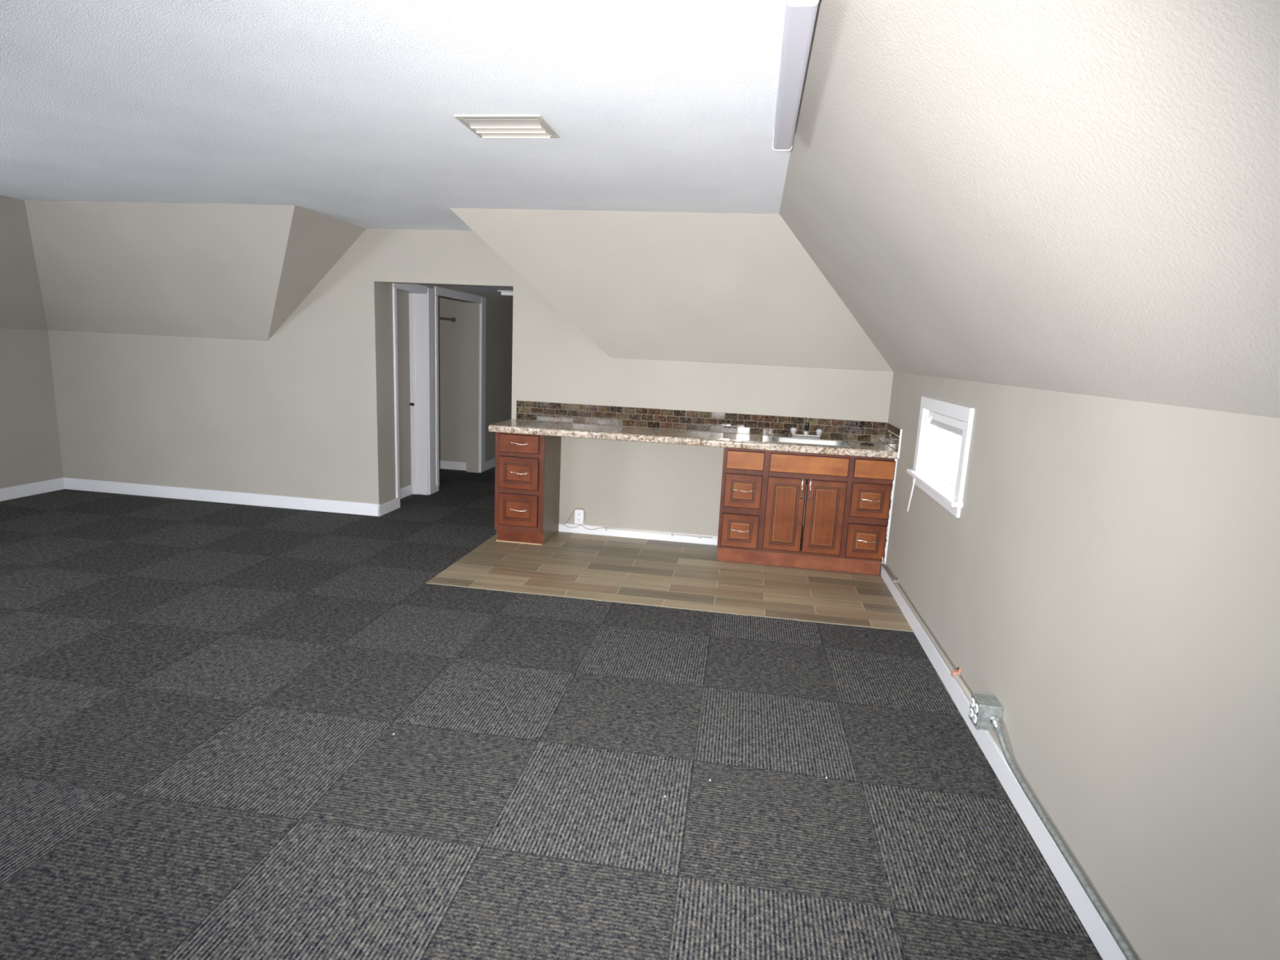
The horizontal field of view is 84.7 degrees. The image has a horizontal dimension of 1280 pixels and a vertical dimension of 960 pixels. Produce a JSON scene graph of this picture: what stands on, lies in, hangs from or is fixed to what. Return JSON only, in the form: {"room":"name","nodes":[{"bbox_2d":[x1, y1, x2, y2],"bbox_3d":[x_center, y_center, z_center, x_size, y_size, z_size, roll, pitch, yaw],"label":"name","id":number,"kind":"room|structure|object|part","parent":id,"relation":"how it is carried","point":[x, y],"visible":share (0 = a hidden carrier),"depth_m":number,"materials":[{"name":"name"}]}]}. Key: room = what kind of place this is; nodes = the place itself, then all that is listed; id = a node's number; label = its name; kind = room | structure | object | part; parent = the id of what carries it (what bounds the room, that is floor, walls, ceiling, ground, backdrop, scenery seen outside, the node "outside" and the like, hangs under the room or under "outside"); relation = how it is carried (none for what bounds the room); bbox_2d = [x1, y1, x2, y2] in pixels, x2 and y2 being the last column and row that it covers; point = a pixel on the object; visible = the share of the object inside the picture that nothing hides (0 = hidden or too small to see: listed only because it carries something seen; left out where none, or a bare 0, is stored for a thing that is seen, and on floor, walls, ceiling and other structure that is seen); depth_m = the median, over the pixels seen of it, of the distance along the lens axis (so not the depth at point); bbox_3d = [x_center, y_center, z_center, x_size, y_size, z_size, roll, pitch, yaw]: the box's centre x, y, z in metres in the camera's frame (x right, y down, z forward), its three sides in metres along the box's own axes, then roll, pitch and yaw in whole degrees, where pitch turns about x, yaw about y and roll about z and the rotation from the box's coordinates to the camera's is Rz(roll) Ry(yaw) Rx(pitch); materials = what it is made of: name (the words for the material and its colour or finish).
{"room":"attic bonus room","nodes":[
{"label":"attic bonus room","id":0,"kind":"room"},
{"bbox_2d":[0,195,48,329],"bbox_3d":[-5.509,-1.056,2.016,0.993,0.980,8.500,4,11,8],"label":"wall","id":1,"kind":"structure","parent":0,"point":[21,304],"depth_m":5.59,"materials":[{"name":"beige paint"}]},
{"bbox_2d":[0,328,63,488],"bbox_3d":[-6.068,0.099,2.260,0.100,1.471,8.600,4,11,8],"label":"wall","id":2,"kind":"structure","parent":0,"point":[30,452],"depth_m":6.17,"materials":[{"name":"beige paint"}]},
{"bbox_2d":[0,477,63,501],"bbox_3d":[-6.036,0.766,2.415,0.016,0.108,8.480,4,11,8],"label":"baseboard","id":3,"kind":"structure","parent":2,"relation":"attached to","point":[43,486],"depth_m":6.24,"materials":[{"name":"white paint"}]},
{"bbox_2d":[377,497,399,516],"bbox_3d":[-2.232,0.237,6.261,0.014,0.096,0.367,4,11,8],"label":"baseboard","id":4,"kind":"structure","parent":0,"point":[389,506],"depth_m":6.24,"materials":[{"name":"white paint"}]},
{"bbox_2d":[0,0,791,231],"bbox_3d":[-2.332,-1.287,1.463,5.403,0.060,8.500,4,11,8],"label":"ceiling","id":5,"kind":"structure","parent":0,"point":[344,110],"depth_m":2.61,"materials":[{"name":"white paint"}]},
{"bbox_2d":[453,115,559,137],"bbox_3d":[-0.529,-1.415,2.829,0.350,0.019,0.276,4,11,8],"label":"ceiling vent","id":6,"kind":"object","parent":5,"relation":"in","point":[483,126],"visible":1,"depth_m":2.79,"materials":[{"name":"white metal"}]},
{"bbox_2d":[772,0,819,151],"bbox_3d":[0.459,-1.211,2.142,0.074,0.080,1.182,4,11,8],"label":"fluorescent fixture","id":7,"kind":"object","parent":5,"relation":"attached to","point":[800,15],"visible":1,"depth_m":1.92,"materials":[{"name":"grey plastic"}]},
{"bbox_2d":[381,283,512,502],"bbox_3d":[-1.943,-1.173,8.476,0.269,2.085,4.980,4,11,8],"label":"wall","id":8,"kind":"structure","parent":0,"point":[499,312],"depth_m":8.08,"materials":[{"name":"beige paint"}]},
{"bbox_2d":[400,484,412,498],"bbox_3d":[-2.324,0.141,6.746,0.014,0.100,0.593,4,11,8],"label":"baseboard","id":9,"kind":"structure","parent":8,"relation":"attached to","point":[406,491],"depth_m":6.89,"materials":[{"name":"white paint"}]},
{"bbox_2d":[391,283,435,497],"bbox_3d":[-2.186,-0.803,6.597,0.190,2.022,0.777,4,11,8],"label":"door","id":10,"kind":"structure","parent":8,"relation":"in","point":[421,313],"depth_m":6.81,"materials":[{"name":"white paint"}]},
{"bbox_3d":[-2.161,-0.753,6.229,0.018,1.864,0.052,4,11,8],"label":"casing","id":11,"kind":"part","parent":10,"relation":"part of","materials":[{"name":"white paint"}]},
{"bbox_3d":[-2.070,-1.749,6.343,0.018,0.060,0.647,4,11,8],"label":"head casing","id":12,"kind":"part","parent":10,"relation":"part of","materials":[{"name":"white paint"}]},
{"bbox_3d":[-2.053,-0.848,6.900,0.022,2.012,0.130,4,11,8],"label":"casing","id":13,"kind":"part","parent":10,"relation":"part of","materials":[{"name":"white paint"}]},
{"bbox_2d":[435,484,439,492],"bbox_3d":[-2.083,0.078,7.189,0.014,0.085,0.090,4,11,8],"label":"pier","id":14,"kind":"object","parent":8,"relation":"attached to","point":[437,488],"visible":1,"depth_m":7.18,"materials":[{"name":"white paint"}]},
{"bbox_2d":[434,286,486,486],"bbox_3d":[-1.938,-0.994,7.645,0.034,2.037,1.325,4,11,8],"label":"door frame","id":15,"kind":"structure","parent":8,"relation":"in","point":[441,291],"depth_m":7.98,"materials":[{"name":"white paint"}]},
{"bbox_3d":[-2.033,-0.869,7.031,0.020,1.907,0.058,4,11,8],"label":"casing","id":16,"kind":"part","parent":15,"relation":"part of","materials":[{"name":"white paint"}]},
{"bbox_3d":[-1.899,-1.942,7.396,0.020,0.080,1.181,4,11,8],"label":"head casing","id":17,"kind":"part","parent":15,"relation":"part of","materials":[{"name":"white paint"}]},
{"bbox_3d":[-1.845,-1.093,8.220,0.034,2.032,0.144,4,11,8],"label":"casing","id":18,"kind":"part","parent":15,"relation":"part of","materials":[{"name":"white paint"}]},
{"bbox_2d":[484,457,495,471],"bbox_3d":[-1.667,-0.391,9.766,0.014,0.105,2.655,4,11,8],"label":"baseboard","id":19,"kind":"structure","parent":8,"relation":"attached to","point":[490,464],"depth_m":8.64,"materials":[{"name":"white paint"}]},
{"bbox_2d":[438,297,466,462],"bbox_3d":[-2.499,-1.052,7.682,0.790,2.085,1.730,4,11,8],"label":"wall","id":20,"kind":"structure","parent":0,"point":[451,335],"depth_m":8.29,"materials":[{"name":"beige paint"}]},
{"bbox_2d":[438,316,456,322],"bbox_3d":[-2.248,-1.764,7.619,0.056,0.056,1.103,4,11,8],"label":"closet rod","id":21,"kind":"object","parent":20,"relation":"attached to","point":[453,319],"visible":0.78,"depth_m":7.99,"materials":[{"name":"brown wood"}]},
{"bbox_3d":[-2.248,-1.763,7.617,0.028,0.028,1.100,4,11,8],"label":"rod","id":22,"kind":"part","parent":21,"relation":"part of","materials":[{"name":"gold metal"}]},
{"bbox_2d":[439,460,466,471],"bbox_3d":[-2.390,-0.185,8.485,0.678,0.100,0.014,4,11,8],"label":"baseboard","id":23,"kind":"structure","parent":20,"relation":"attached to","point":[455,465],"depth_m":8.46,"materials":[{"name":"white paint"}]},
{"bbox_2d":[24,200,893,371],"bbox_3d":[-1.757,-1.473,5.255,7.300,0.965,0.942,4,11,8],"label":"wall","id":24,"kind":"structure","parent":0,"point":[730,288],"depth_m":5.12,"materials":[{"name":"beige paint"}]},
{"bbox_2d":[48,228,893,536],"bbox_3d":[-1.712,-0.857,5.872,7.500,2.436,0.120,4,11,8],"label":"wall","id":25,"kind":"structure","parent":0,"point":[300,411],"depth_m":5.90,"materials":[{"name":"beige paint"}]},
{"bbox_2d":[62,477,380,516],"bbox_3d":[-3.816,0.146,6.320,3.166,0.108,0.016,4,11,8],"label":"baseboard","id":26,"kind":"structure","parent":25,"relation":"attached to","point":[145,490],"depth_m":6.30,"materials":[{"name":"white paint"}]},
{"bbox_2d":[574,509,583,524],"bbox_3d":[-0.505,0.306,5.818,0.076,0.120,0.009,4,11,8],"label":"wall outlet","id":27,"kind":"object","parent":25,"relation":"attached to","point":[579,514],"visible":1,"depth_m":5.82,"materials":[{"name":"white plastic"}]},
{"bbox_2d":[558,507,603,529],"bbox_3d":[-0.477,0.319,5.802,0.391,0.176,0.019,4,11,7],"label":"loose cable","id":28,"kind":"object","parent":25,"relation":"attached to","point":[578,508],"visible":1,"depth_m":5.81,"materials":[{"name":"white plastic"}]},
{"bbox_2d":[558,522,717,545],"bbox_3d":[-0.018,0.442,5.761,1.335,0.074,0.014,4,11,8],"label":"baseboard","id":29,"kind":"structure","parent":25,"relation":"attached to","point":[601,531],"depth_m":5.76,"materials":[{"name":"white paint"}]},
{"bbox_2d":[603,523,715,538],"bbox_3d":[0.153,0.421,5.721,0.931,0.056,0.030,4,11,8],"label":"tube","id":30,"kind":"object","parent":25,"relation":"attached to","point":[606,527],"visible":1,"depth_m":5.71,"materials":[{"name":"beige"}]},
{"bbox_2d":[515,400,886,442],"bbox_3d":[0.424,-0.466,5.530,2.906,0.154,0.010,4,11,8],"label":"tile backsplash","id":31,"kind":"structure","parent":25,"relation":"attached to","point":[748,424],"depth_m":5.52,"materials":[{"name":"brown tile"}]},
{"bbox_2d":[455,285,513,299],"bbox_3d":[-1.589,-2.208,8.286,2.239,0.050,5.080,4,11,8],"label":"ceiling","id":32,"kind":"structure","parent":0,"point":[489,290],"depth_m":7.52,"materials":[{"name":"grey paint"}]},
{"bbox_2d":[497,289,513,297],"bbox_3d":[-1.222,-2.031,7.702,0.600,0.050,0.320,4,11,8],"label":"ceiling light","id":33,"kind":"object","parent":32,"relation":"attached to","point":[506,293],"visible":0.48,"depth_m":7.61,"materials":[{"name":"white plastic"}]},
{"bbox_3d":[-1.221,-2.050,7.699,0.600,0.012,0.320,4,11,8],"label":"frame","id":34,"kind":"part","parent":33,"relation":"part of","materials":[{"name":"white plastic"}]},
{"bbox_2d":[501,291,513,297],"bbox_3d":[-1.222,-2.025,7.704,0.540,0.038,0.260,4,11,8],"label":"diffuser","id":35,"kind":"object","parent":33,"relation":"attached to","point":[509,294],"depth_m":7.61,"materials":[{"name":"white"}]},
{"bbox_2d":[0,466,1102,959],"bbox_3d":[-2.039,0.692,4.442,7.500,0.124,13.900,4,11,8],"label":"floor","id":36,"kind":"structure","parent":0,"point":[202,704],"depth_m":2.65,"materials":[{"name":"carpet"}]},
{"bbox_2d":[494,431,561,545],"bbox_3d":[-0.889,0.037,5.559,0.383,0.862,0.533,4,11,8],"label":"base cabinet","id":37,"kind":"object","parent":36,"relation":"on","point":[528,466],"visible":0.96,"depth_m":5.36,"materials":[{"name":"brown wood"}]},
{"bbox_3d":[-0.931,0.231,5.345,0.147,0.025,0.034,4,11,8],"label":"handle","id":38,"kind":"part","parent":37,"relation":"part of","materials":[{"name":"silver metal"}]},
{"bbox_3d":[-0.934,0.230,5.370,0.314,0.250,0.019,4,11,8],"label":"drawer","id":39,"kind":"part","parent":37,"relation":"part of","materials":[{"name":"red wood"}]},
{"bbox_3d":[-0.920,-0.052,5.318,0.314,0.246,0.019,4,11,8],"label":"drawer","id":40,"kind":"part","parent":37,"relation":"part of","materials":[{"name":"red wood"}]},
{"bbox_3d":[-0.918,-0.051,5.292,0.147,0.025,0.034,4,11,8],"label":"handle","id":41,"kind":"part","parent":37,"relation":"part of","materials":[{"name":"silver metal"}]},
{"bbox_3d":[-0.908,-0.271,5.251,0.147,0.025,0.034,4,11,8],"label":"handle","id":42,"kind":"part","parent":37,"relation":"part of","materials":[{"name":"silver metal"}]},
{"bbox_3d":[-0.910,-0.272,5.278,0.314,0.138,0.018,4,11,8],"label":"drawer","id":43,"kind":"part","parent":37,"relation":"part of","materials":[{"name":"red wood"}]},
{"bbox_3d":[-0.918,0.023,5.351,0.383,0.761,0.018,4,11,8],"label":"frame","id":44,"kind":"part","parent":37,"relation":"part of","materials":[{"name":"brown wood"}]},
{"bbox_2d":[426,582,913,631],"bbox_3d":[0.111,0.766,4.263,2.985,0.004,0.007,4,11,8],"label":"trim","id":45,"kind":"structure","parent":36,"relation":"on","point":[426,583],"depth_m":4.25,"materials":[{"name":"beige wood"}]},
{"bbox_2d":[716,447,895,575],"bbox_3d":[1.206,0.194,5.249,1.194,0.862,0.533,4,11,8],"label":"base cabinet","id":46,"kind":"object","parent":36,"relation":"on","point":[825,512],"visible":0.98,"depth_m":5.03,"materials":[{"name":"brown wood"}]},
{"bbox_2d":[488,418,897,458],"bbox_3d":[0.365,-0.322,5.303,2.956,0.050,0.519,4,11,8],"label":"countertop","id":47,"kind":"structure","parent":46,"relation":"on","point":[757,442],"depth_m":5.15,"materials":[{"name":"stone"}]},
{"bbox_2d":[790,415,822,439],"bbox_3d":[1.270,-0.405,5.341,0.240,0.175,0.082,4,11,8],"label":"faucet","id":48,"kind":"object","parent":47,"relation":"on","point":[806,433],"visible":1,"depth_m":5.34,"materials":[{"name":"silver metal"}]},
{"bbox_3d":[1.175,-0.378,5.377,0.048,0.051,0.048,4,11,8],"label":"handle","id":49,"kind":"part","parent":48,"relation":"part of","materials":[{"name":"grey plastic"}]},
{"bbox_3d":[1.270,-0.363,5.364,0.051,0.036,0.051,4,11,8],"label":"spout","id":50,"kind":"part","parent":48,"relation":"part of","materials":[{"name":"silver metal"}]},
{"bbox_3d":[1.268,-0.334,5.368,0.210,0.026,0.048,4,11,8],"label":"plate","id":51,"kind":"part","parent":48,"relation":"part of","materials":[{"name":"silver metal"}]},
{"bbox_3d":[1.269,-0.406,5.340,0.035,0.076,0.054,4,11,8],"label":"spout","id":52,"kind":"part","parent":48,"relation":"part of","materials":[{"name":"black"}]},
{"bbox_3d":[1.365,-0.363,5.349,0.048,0.051,0.048,4,11,8],"label":"handle","id":53,"kind":"part","parent":48,"relation":"part of","materials":[{"name":"grey plastic"}]},
{"bbox_2d":[768,435,852,447],"bbox_3d":[1.244,-0.220,5.207,0.580,0.143,0.407,4,11,8],"label":"sink","id":54,"kind":"object","parent":47,"relation":"in","point":[822,442],"visible":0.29,"depth_m":5.32,"materials":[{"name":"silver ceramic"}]},
{"bbox_3d":[1.241,-0.216,5.186,0.532,0.143,0.328,4,11,8],"label":"bowl","id":55,"kind":"part","parent":54,"relation":"part of","materials":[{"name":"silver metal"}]},
{"bbox_2d":[860,442,873,445],"bbox_3d":[1.662,-0.262,5.146,0.095,0.008,0.095,4,11,8],"label":"grommet","id":56,"kind":"object","parent":47,"relation":"on","point":[862,443],"visible":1,"depth_m":5.12,"materials":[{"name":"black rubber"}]},
{"bbox_3d":[0.725,0.370,5.102,0.147,0.025,0.034,4,11,8],"label":"handle","id":57,"kind":"part","parent":46,"relation":"part of","materials":[{"name":"silver metal"}]},
{"bbox_3d":[0.729,0.371,5.128,0.266,0.247,0.019,4,11,8],"label":"drawer","id":58,"kind":"part","parent":46,"relation":"part of","materials":[{"name":"brown wood"}]},
{"bbox_3d":[0.743,0.080,5.074,0.266,0.246,0.019,4,11,8],"label":"drawer","id":59,"kind":"part","parent":46,"relation":"part of","materials":[{"name":"brown wood"}]},
{"bbox_3d":[0.739,0.079,5.048,0.147,0.025,0.034,4,11,8],"label":"handle","id":60,"kind":"part","parent":46,"relation":"part of","materials":[{"name":"silver metal"}]},
{"bbox_3d":[1.037,0.247,5.056,0.269,0.536,0.019,4,11,8],"label":"door","id":61,"kind":"part","parent":46,"relation":"part of","materials":[{"name":"brown wood"}]},
{"bbox_3d":[1.149,0.065,4.979,0.025,0.150,0.034,4,11,8],"label":"handle","id":62,"kind":"part","parent":46,"relation":"part of","materials":[{"name":"silver metal"}]},
{"bbox_3d":[1.206,0.069,4.971,0.025,0.150,0.034,4,11,8],"label":"handle","id":63,"kind":"part","parent":46,"relation":"part of","materials":[{"name":"silver metal"}]},
{"bbox_3d":[1.314,0.268,5.015,0.270,0.536,0.019,4,11,8],"label":"door","id":64,"kind":"part","parent":46,"relation":"part of","materials":[{"name":"brown wood"}]},
{"bbox_3d":[1.607,0.437,4.998,0.266,0.247,0.019,4,11,8],"label":"drawer","id":65,"kind":"part","parent":46,"relation":"part of","materials":[{"name":"brown wood"}]},
{"bbox_3d":[1.603,0.435,4.973,0.147,0.025,0.034,4,11,8],"label":"handle","id":66,"kind":"part","parent":46,"relation":"part of","materials":[{"name":"silver metal"}]},
{"bbox_3d":[1.621,0.146,4.944,0.266,0.246,0.019,4,11,8],"label":"drawer","id":67,"kind":"part","parent":46,"relation":"part of","materials":[{"name":"brown wood"}]},
{"bbox_3d":[1.617,0.144,4.918,0.147,0.025,0.034,4,11,8],"label":"handle","id":68,"kind":"part","parent":46,"relation":"part of","materials":[{"name":"silver metal"}]},
{"bbox_2d":[880,458,897,564],"bbox_3d":[1.773,0.217,5.034,0.020,0.775,0.190,4,11,8],"label":"trim","id":69,"kind":"structure","parent":46,"relation":"attached to","point":[895,460],"depth_m":4.95,"materials":[{"name":"white wood"}]},
{"bbox_2d":[778,0,1279,418],"bbox_3d":[0.802,-0.585,1.083,0.993,0.980,8.500,4,11,8],"label":"sloped ceiling","id":70,"kind":"structure","parent":0,"point":[1078,197],"depth_m":1.48,"materials":[{"name":"beige paint"}]},
{"bbox_2d":[880,372,1279,959],"bbox_3d":[1.254,0.644,1.188,0.140,1.471,8.620,4,11,8],"label":"wall","id":71,"kind":"structure","parent":0,"point":[1108,571],"depth_m":1.85,"materials":[{"name":"beige paint"}]},
{"bbox_2d":[884,422,901,450],"bbox_3d":[1.823,-0.315,5.069,0.010,0.154,0.520,4,11,8],"label":"tile backsplash","id":72,"kind":"structure","parent":71,"relation":"attached to","point":[892,432],"depth_m":5.05,"materials":[{"name":"beige tile"}]},
{"bbox_2d":[897,429,902,458],"bbox_3d":[1.780,-0.248,4.814,0.012,0.203,0.014,4,11,8],"label":"trim","id":73,"kind":"structure","parent":71,"relation":"attached to","point":[900,433],"depth_m":4.81,"materials":[{"name":"white paint"}]},
{"bbox_2d":[881,563,971,700],"bbox_3d":[1.558,0.772,3.897,0.031,0.073,2.270,4,11,8],"label":"conduit","id":74,"kind":"object","parent":71,"relation":"attached to","point":[954,673],"visible":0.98,"depth_m":3.59,"materials":[{"name":"grey metal"}]},
{"bbox_2d":[906,395,974,517],"bbox_3d":[1.672,-0.159,3.814,0.180,0.529,1.024,4,11,8],"label":"window","id":75,"kind":"structure","parent":71,"relation":"in","point":[944,485],"depth_m":3.91,"materials":[{"name":"white paint"}]},
{"bbox_3d":[1.693,-0.245,4.252,0.020,0.383,0.075,4,11,8],"label":"casing","id":76,"kind":"part","parent":75,"relation":"part of","materials":[{"name":"white paint"}]},
{"bbox_3d":[1.643,0.034,3.853,0.140,0.024,1.024,4,11,8],"label":"sill","id":77,"kind":"part","parent":75,"relation":"part of","materials":[{"name":"white paint"}]},
{"bbox_2d":[906,410,964,511],"bbox_3d":[1.617,-0.050,3.834,0.122,0.596,0.790,4,11,8],"label":"window blind","id":78,"kind":"object","parent":75,"relation":"attached to","point":[955,426],"visible":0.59,"depth_m":3.90,"materials":[{"name":"white plastic"}]},
{"bbox_3d":[1.730,-0.155,3.797,0.040,0.375,0.814,4,11,8],"label":"sash","id":79,"kind":"part","parent":75,"relation":"part of","materials":[{"name":"white plastic"}]},
{"bbox_3d":[1.631,-0.388,3.770,0.021,0.067,0.982,4,11,8],"label":"head casing","id":80,"kind":"part","parent":75,"relation":"part of","materials":[{"name":"white paint"}]},
{"bbox_3d":[1.551,-0.088,3.371,0.020,0.383,0.077,4,11,8],"label":"casing","id":81,"kind":"part","parent":75,"relation":"part of","materials":[{"name":"white paint"}]},
{"bbox_2d":[968,692,1003,731],"bbox_3d":[1.346,0.905,2.739,0.092,0.108,0.106,4,11,8],"label":"junction box","id":82,"kind":"object","parent":71,"relation":"attached to","point":[982,707],"visible":0.95,"depth_m":2.70,"materials":[{"name":"metal"}]},
{"bbox_2d":[968,707,973,717],"bbox_3d":[1.307,0.918,2.773,0.004,0.036,0.036,4,11,8],"label":"socket","id":83,"kind":"object","parent":82,"relation":"attached to","point":[971,712],"depth_m":2.77,"materials":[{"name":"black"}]},
{"bbox_2d":[970,697,974,706],"bbox_3d":[1.309,0.876,2.765,0.004,0.036,0.036,4,11,8],"label":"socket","id":84,"kind":"object","parent":82,"relation":"attached to","point":[972,700],"depth_m":2.76,"materials":[{"name":"white"}]},
{"bbox_2d":[973,713,976,723],"bbox_3d":[1.299,0.926,2.728,0.004,0.036,0.036,4,11,8],"label":"socket","id":85,"kind":"object","parent":82,"relation":"attached to","point":[974,714],"depth_m":2.72,"materials":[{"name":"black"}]},
{"bbox_2d":[973,703,977,713],"bbox_3d":[1.301,0.884,2.720,0.004,0.036,0.036,4,11,8],"label":"socket","id":86,"kind":"object","parent":82,"relation":"attached to","point":[975,705],"depth_m":2.72,"materials":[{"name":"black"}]},
{"bbox_2d":[880,565,1126,959],"bbox_3d":[1.120,1.345,1.159,0.014,0.093,8.080,4,11,8],"label":"baseboard","id":87,"kind":"structure","parent":71,"relation":"attached to","point":[1105,944],"depth_m":2.41,"materials":[{"name":"white paint"}]},
{"bbox_2d":[989,715,1137,959],"bbox_3d":[0.921,1.437,0.003,0.039,0.116,5.538,4,11,8],"label":"conduit","id":88,"kind":"object","parent":71,"relation":"attached to","point":[994,721],"visible":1,"depth_m":2.08,"materials":[{"name":"metal"}]}
]}

